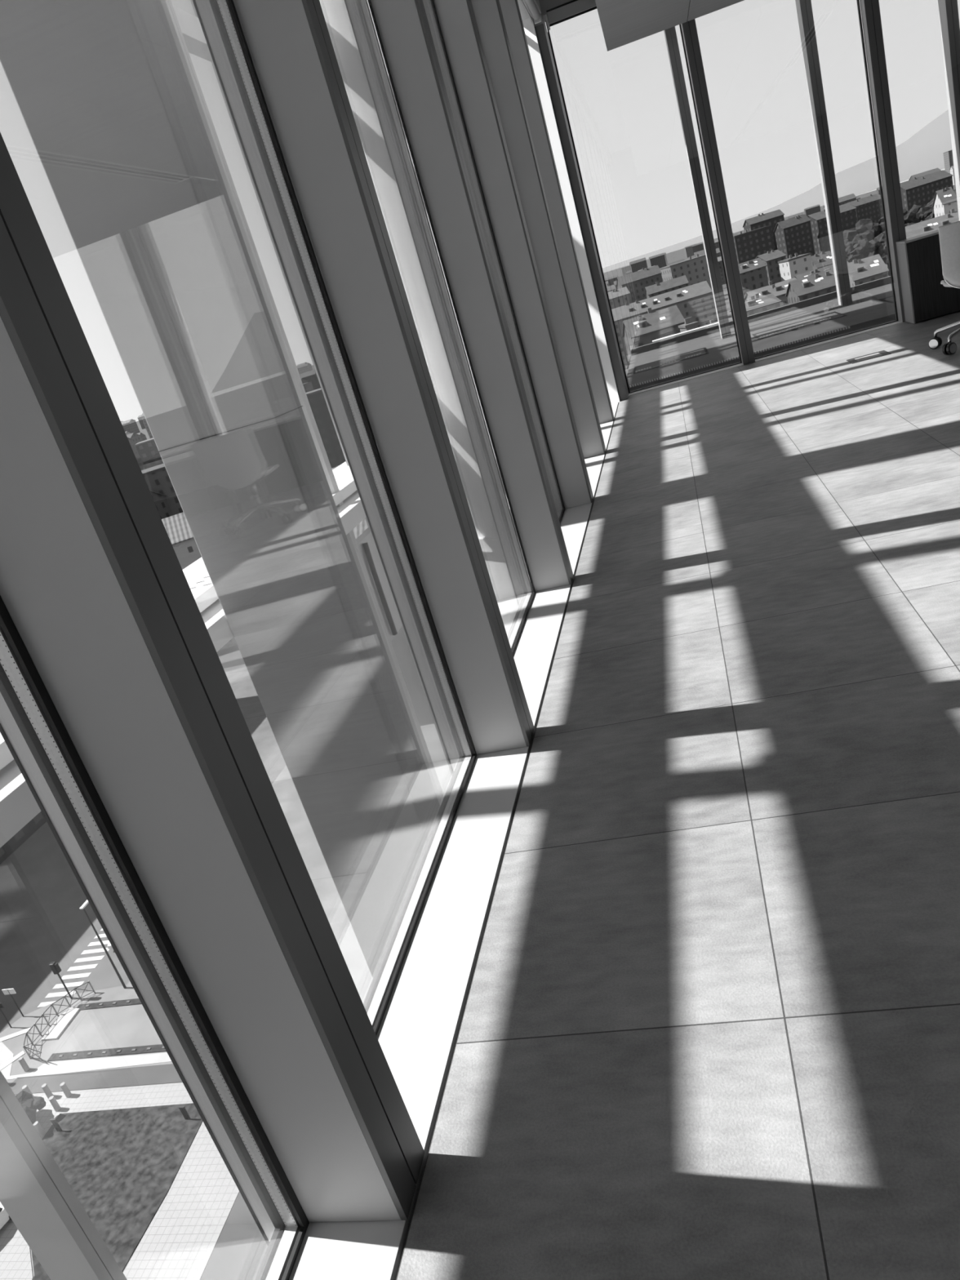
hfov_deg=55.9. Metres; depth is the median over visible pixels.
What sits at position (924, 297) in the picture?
base cabinet
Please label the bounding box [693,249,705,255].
building
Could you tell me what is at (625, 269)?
building
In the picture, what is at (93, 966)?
zebra crossing
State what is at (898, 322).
trim
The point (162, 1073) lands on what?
lane
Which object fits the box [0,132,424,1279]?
window
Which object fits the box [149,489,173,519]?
building
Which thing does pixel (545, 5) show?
trim
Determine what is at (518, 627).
window
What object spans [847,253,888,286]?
building
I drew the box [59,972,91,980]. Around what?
zebra crossing
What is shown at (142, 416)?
building
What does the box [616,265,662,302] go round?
building
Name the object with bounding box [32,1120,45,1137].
bollard
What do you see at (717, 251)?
building
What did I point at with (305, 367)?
building
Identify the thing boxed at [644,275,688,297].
building
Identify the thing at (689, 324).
building
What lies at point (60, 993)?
zebra crossing
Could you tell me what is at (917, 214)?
tree
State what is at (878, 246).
tree
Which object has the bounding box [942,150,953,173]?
building
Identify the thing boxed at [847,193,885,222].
building
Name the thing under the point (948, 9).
post
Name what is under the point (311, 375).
building
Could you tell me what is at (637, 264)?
building
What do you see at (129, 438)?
building
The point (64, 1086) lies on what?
bollard
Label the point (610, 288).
building
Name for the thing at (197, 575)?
ledge
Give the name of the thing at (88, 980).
railing panel
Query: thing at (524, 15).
trim
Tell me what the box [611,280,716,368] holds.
building
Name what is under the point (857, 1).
window
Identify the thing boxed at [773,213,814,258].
building
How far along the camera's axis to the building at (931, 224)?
264.31 m
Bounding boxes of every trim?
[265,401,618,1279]
[517,0,541,20]
[538,0,572,21]
[629,320,905,395]
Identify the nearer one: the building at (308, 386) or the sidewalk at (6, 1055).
the sidewalk at (6, 1055)
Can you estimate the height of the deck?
0.470 m
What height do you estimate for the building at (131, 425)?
33.799 m
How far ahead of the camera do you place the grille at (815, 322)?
10.64 m
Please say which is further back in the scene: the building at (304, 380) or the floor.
the building at (304, 380)
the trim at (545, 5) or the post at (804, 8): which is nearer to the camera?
the trim at (545, 5)
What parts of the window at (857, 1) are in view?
window mullion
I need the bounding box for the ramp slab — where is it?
[40,1007,79,1040]
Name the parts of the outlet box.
lid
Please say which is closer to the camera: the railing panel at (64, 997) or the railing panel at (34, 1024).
the railing panel at (34, 1024)
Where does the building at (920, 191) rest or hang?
on the ground at (231, 656)
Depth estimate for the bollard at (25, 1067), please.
59.60 m
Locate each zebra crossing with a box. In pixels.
[37,1000,56,1007]
[44,990,77,998]
[52,981,84,989]
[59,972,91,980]
[66,964,97,971]
[73,955,105,963]
[80,947,110,954]
[87,940,108,946]
[93,933,106,938]
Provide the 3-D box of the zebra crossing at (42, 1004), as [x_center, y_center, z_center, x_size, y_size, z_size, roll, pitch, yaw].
[-31.219,26.617,66.196,2.600,0.020,0.460,-12,20,15]
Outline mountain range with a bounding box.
[602,109,951,272]
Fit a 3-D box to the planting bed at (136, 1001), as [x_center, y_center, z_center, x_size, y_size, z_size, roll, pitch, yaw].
[-22.756,25.049,62.984,12.900,0.120,0.550,-12,20,15]
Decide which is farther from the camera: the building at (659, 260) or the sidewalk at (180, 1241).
the building at (659, 260)
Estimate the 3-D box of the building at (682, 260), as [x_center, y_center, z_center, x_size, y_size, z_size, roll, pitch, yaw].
[169.781,-309.354,773.432,15.244,27.841,18.074,-14,20,8]
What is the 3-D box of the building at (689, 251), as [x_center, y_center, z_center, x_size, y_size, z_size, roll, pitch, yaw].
[687.554,-1265.162,2939.094,36.985,33.678,22.074,-13,20,12]
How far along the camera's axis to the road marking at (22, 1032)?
63.79 m
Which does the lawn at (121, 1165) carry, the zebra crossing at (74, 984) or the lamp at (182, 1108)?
the lamp at (182, 1108)
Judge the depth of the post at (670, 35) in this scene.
11.28 m
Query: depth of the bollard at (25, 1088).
56.78 m
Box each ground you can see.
[136,169,945,725]
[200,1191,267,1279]
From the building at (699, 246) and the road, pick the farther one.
the building at (699, 246)
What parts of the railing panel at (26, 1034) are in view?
post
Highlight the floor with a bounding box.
[395,311,959,1279]
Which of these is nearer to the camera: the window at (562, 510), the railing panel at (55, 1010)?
the window at (562, 510)
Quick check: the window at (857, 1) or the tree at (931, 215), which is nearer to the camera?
the window at (857, 1)
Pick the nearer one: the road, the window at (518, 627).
the window at (518, 627)
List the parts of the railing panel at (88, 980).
post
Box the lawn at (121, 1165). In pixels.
[31,1102,202,1279]
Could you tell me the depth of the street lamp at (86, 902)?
64.01 m
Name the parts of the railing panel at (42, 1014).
post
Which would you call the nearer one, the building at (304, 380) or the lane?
the lane
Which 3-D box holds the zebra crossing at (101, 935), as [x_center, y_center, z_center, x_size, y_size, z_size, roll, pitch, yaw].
[-29.917,23.776,72.859,2.600,0.020,0.460,-12,20,15]
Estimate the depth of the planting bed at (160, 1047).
59.08 m
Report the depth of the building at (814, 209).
2847.81 m
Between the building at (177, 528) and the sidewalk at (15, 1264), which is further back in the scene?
the building at (177, 528)
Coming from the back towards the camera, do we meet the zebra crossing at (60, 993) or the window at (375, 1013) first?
the zebra crossing at (60, 993)
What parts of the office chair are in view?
leg, backrest, seat, leg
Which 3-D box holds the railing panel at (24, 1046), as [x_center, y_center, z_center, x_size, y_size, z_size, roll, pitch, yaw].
[-29.567,27.618,60.144,2.175,1.100,0.097,-4,23,33]
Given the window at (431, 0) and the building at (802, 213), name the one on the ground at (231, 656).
the building at (802, 213)
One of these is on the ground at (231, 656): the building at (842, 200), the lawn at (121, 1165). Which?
the building at (842, 200)
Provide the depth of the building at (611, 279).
2077.91 m
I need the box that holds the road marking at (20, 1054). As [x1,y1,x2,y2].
[0,1050,25,1071]
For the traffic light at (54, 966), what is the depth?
64.94 m
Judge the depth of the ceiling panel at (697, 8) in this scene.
7.64 m
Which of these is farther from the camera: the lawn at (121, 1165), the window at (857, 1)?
the lawn at (121, 1165)
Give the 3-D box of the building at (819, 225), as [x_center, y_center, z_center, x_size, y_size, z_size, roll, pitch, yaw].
[195.926,-221.782,502.782,24.911,34.262,14.800,-20,20,-8]
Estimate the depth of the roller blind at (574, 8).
8.10 m
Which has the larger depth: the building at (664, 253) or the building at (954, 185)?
the building at (664, 253)
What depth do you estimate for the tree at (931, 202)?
406.03 m
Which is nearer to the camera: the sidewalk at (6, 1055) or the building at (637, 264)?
the sidewalk at (6, 1055)
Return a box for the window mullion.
[498,0,614,423]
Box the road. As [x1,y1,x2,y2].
[0,663,285,1032]
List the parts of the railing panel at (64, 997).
post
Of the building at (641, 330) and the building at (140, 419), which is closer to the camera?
the building at (641, 330)
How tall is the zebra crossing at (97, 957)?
0.020 m
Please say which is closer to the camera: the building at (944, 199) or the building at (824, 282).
the building at (824, 282)
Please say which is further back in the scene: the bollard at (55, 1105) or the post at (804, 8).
the bollard at (55, 1105)
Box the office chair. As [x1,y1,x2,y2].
[928,221,959,355]
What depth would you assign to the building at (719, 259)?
741.26 m
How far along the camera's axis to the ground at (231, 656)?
122.63 m
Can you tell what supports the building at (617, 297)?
on the ground at (231, 656)
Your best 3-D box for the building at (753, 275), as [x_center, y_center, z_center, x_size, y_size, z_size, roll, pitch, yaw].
[103.475,-130.857,345.025,10.828,25.750,12.800,-17,19,0]
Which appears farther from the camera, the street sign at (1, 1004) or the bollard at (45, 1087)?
the street sign at (1, 1004)
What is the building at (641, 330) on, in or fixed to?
on the ground at (231, 656)
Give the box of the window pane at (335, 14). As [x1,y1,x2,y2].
[319,0,619,635]
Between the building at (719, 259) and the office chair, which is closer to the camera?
the office chair
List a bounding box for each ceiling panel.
[595,0,689,51]
[687,0,744,21]
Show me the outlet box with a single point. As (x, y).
(882, 353)
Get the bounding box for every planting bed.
[47,1044,166,1061]
[76,998,141,1010]
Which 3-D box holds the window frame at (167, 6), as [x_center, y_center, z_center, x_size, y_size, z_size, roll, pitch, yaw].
[-1.268,-0.560,9.399,0.280,26.000,0.190,-12,20,15]
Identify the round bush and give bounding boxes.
[15,1089,45,1124]
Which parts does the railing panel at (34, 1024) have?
post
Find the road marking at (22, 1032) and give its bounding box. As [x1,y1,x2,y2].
[0,1026,31,1041]
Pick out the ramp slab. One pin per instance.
(54, 1033)
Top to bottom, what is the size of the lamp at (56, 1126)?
0.950 m
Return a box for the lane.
[9,1063,182,1094]
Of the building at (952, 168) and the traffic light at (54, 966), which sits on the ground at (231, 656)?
the building at (952, 168)
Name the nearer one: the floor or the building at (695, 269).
the floor
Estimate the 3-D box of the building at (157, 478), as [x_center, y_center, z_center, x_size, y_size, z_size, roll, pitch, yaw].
[-83.774,-38.815,253.487,33.941,24.000,16.400,-20,20,-10]
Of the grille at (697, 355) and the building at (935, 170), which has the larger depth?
the building at (935, 170)
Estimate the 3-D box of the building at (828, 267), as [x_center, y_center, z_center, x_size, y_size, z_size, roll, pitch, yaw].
[114.962,-114.475,301.390,17.079,18.668,12.800,-15,19,5]
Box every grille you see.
[635,352,706,372]
[760,315,843,338]
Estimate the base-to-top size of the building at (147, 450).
29.000 m
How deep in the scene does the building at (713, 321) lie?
187.93 m
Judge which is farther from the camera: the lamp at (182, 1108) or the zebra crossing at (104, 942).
the zebra crossing at (104, 942)
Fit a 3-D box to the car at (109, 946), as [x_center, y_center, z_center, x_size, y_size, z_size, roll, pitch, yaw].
[-27.913,22.735,71.704,1.800,1.550,4.000,-11,20,17]
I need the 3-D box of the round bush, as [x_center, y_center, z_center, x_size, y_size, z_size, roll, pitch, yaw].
[-27.449,28.589,54.588,2.492,1.806,2.313,-12,20,15]
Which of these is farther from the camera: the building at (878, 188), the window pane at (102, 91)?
the building at (878, 188)
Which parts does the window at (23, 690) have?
window mullion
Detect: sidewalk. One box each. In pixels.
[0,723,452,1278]
[0,1041,171,1079]
[0,1083,193,1279]
[123,1120,239,1279]
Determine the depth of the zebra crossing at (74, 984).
67.83 m
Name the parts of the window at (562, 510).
window mullion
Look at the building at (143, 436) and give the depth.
933.05 m
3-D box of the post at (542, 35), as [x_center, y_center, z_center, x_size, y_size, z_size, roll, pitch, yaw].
[0.998,-4.178,8.809,0.083,3.658,0.400,-12,20,15]
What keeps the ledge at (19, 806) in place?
attached to the post
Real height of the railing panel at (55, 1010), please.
1.100 m
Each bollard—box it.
[17,1056,29,1071]
[22,1084,34,1097]
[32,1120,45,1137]
[41,1083,53,1099]
[48,1095,61,1111]
[59,1082,71,1097]
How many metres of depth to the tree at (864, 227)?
407.62 m
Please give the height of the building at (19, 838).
27.000 m
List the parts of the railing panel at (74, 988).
post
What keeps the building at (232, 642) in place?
on the ground at (231, 656)
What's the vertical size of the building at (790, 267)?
23.700 m
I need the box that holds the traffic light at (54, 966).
[48,961,71,999]
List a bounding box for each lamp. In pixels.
[49,1118,62,1131]
[80,899,126,988]
[178,1106,190,1119]
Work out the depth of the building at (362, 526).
142.79 m
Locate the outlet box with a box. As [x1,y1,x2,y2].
[846,350,890,364]
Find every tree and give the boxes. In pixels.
[843,218,875,248]
[844,238,871,262]
[867,231,891,275]
[871,213,887,237]
[902,204,933,226]
[925,198,958,211]
[925,208,934,220]
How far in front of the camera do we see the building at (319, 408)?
277.60 m
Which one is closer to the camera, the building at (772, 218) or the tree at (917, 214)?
the tree at (917, 214)
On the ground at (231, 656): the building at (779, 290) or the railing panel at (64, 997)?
the building at (779, 290)
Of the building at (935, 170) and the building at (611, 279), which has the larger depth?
the building at (611, 279)
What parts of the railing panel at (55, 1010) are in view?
post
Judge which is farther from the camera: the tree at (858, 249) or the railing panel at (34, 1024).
the tree at (858, 249)
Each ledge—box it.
[0,461,356,769]
[0,489,366,848]
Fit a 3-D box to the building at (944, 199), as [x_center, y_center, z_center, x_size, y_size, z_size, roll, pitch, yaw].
[184.398,-162.263,356.582,5.500,29.912,14.800,-12,20,15]
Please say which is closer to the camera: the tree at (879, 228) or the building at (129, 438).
the tree at (879, 228)
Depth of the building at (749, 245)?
469.11 m
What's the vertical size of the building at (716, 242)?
33.452 m
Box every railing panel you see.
[22,1045,47,1062]
[23,1031,33,1055]
[26,1022,42,1042]
[35,1013,49,1033]
[43,1003,58,1023]
[52,995,71,1013]
[65,987,81,1005]
[75,980,95,998]
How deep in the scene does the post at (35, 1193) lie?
4.20 m
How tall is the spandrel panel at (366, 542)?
1.130 m
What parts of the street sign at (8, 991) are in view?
sign plate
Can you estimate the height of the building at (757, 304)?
22.596 m
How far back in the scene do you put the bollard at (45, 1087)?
56.41 m
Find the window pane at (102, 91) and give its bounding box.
[0,0,439,977]
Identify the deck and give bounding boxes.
[626,275,898,395]
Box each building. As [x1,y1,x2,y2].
[0,811,46,864]
[120,418,140,433]
[126,432,144,468]
[127,437,142,470]
[134,437,163,469]
[137,414,145,429]
[137,432,146,440]
[140,413,152,438]
[141,463,182,515]
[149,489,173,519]
[161,511,201,569]
[218,636,237,650]
[297,362,312,373]
[299,369,320,390]
[300,377,307,383]
[302,381,314,392]
[306,387,345,468]
[352,518,368,538]
[604,275,617,285]
[606,284,615,292]
[607,286,631,309]
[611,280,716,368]
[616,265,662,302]
[621,266,631,275]
[622,305,684,363]
[629,257,647,272]
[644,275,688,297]
[648,253,666,268]
[659,253,718,321]
[663,252,667,264]
[666,258,684,266]
[678,316,698,332]
[684,244,694,257]
[691,248,720,258]
[692,242,703,253]
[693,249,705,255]
[700,317,732,327]
[714,238,721,254]
[717,256,725,284]
[728,293,782,315]
[733,224,774,263]
[737,257,768,297]
[742,208,784,250]
[744,277,795,306]
[755,249,786,284]
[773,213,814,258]
[777,253,813,281]
[785,269,836,304]
[788,212,803,218]
[794,260,848,279]
[804,204,820,215]
[807,203,857,253]
[810,250,832,270]
[823,193,856,209]
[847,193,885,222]
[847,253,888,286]
[876,186,883,195]
[900,169,953,213]
[905,208,959,239]
[908,167,941,180]
[932,186,957,217]
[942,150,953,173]
[949,165,955,185]
[953,184,956,195]
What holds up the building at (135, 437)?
on the ground at (231, 656)
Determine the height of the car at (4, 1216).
1.550 m
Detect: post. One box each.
[0,1071,127,1279]
[190,0,453,775]
[533,1,628,400]
[663,26,731,338]
[795,0,852,306]
[937,0,959,221]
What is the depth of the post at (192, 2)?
10.17 m
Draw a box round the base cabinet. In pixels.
[895,229,959,324]
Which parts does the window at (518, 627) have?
window mullion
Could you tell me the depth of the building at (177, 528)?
174.40 m
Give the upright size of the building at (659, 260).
36.964 m
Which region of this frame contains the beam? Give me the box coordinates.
[172,4,213,62]
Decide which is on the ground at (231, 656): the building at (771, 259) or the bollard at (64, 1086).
the building at (771, 259)
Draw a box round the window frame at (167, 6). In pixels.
[160,0,444,806]
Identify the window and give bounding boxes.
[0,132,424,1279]
[192,0,534,1035]
[232,0,573,724]
[370,0,593,583]
[431,0,606,504]
[545,18,755,393]
[755,0,906,359]
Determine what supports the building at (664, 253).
on the ground at (231, 656)
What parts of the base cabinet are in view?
panel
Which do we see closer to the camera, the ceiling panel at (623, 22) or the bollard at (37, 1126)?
the ceiling panel at (623, 22)
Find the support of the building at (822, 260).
on the ground at (231, 656)
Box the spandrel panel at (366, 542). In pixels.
[355,526,402,641]
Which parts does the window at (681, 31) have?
window mullion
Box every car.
[0,1202,12,1229]
[107,941,112,948]
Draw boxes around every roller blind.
[520,0,541,24]
[544,0,596,30]
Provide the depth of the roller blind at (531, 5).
7.68 m
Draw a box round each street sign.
[0,1003,11,1027]
[1,988,23,1017]
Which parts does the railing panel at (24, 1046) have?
post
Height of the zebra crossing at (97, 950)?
0.020 m
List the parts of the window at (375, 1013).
window mullion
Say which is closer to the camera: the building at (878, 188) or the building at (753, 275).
the building at (753, 275)
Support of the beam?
attached to the post
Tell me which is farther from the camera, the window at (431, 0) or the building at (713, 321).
the building at (713, 321)
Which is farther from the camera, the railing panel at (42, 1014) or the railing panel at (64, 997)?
the railing panel at (64, 997)
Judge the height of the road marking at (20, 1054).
0.125 m
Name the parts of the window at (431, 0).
window mullion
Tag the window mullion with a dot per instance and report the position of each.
(510, 10)
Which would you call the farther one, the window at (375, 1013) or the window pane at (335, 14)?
the window pane at (335, 14)

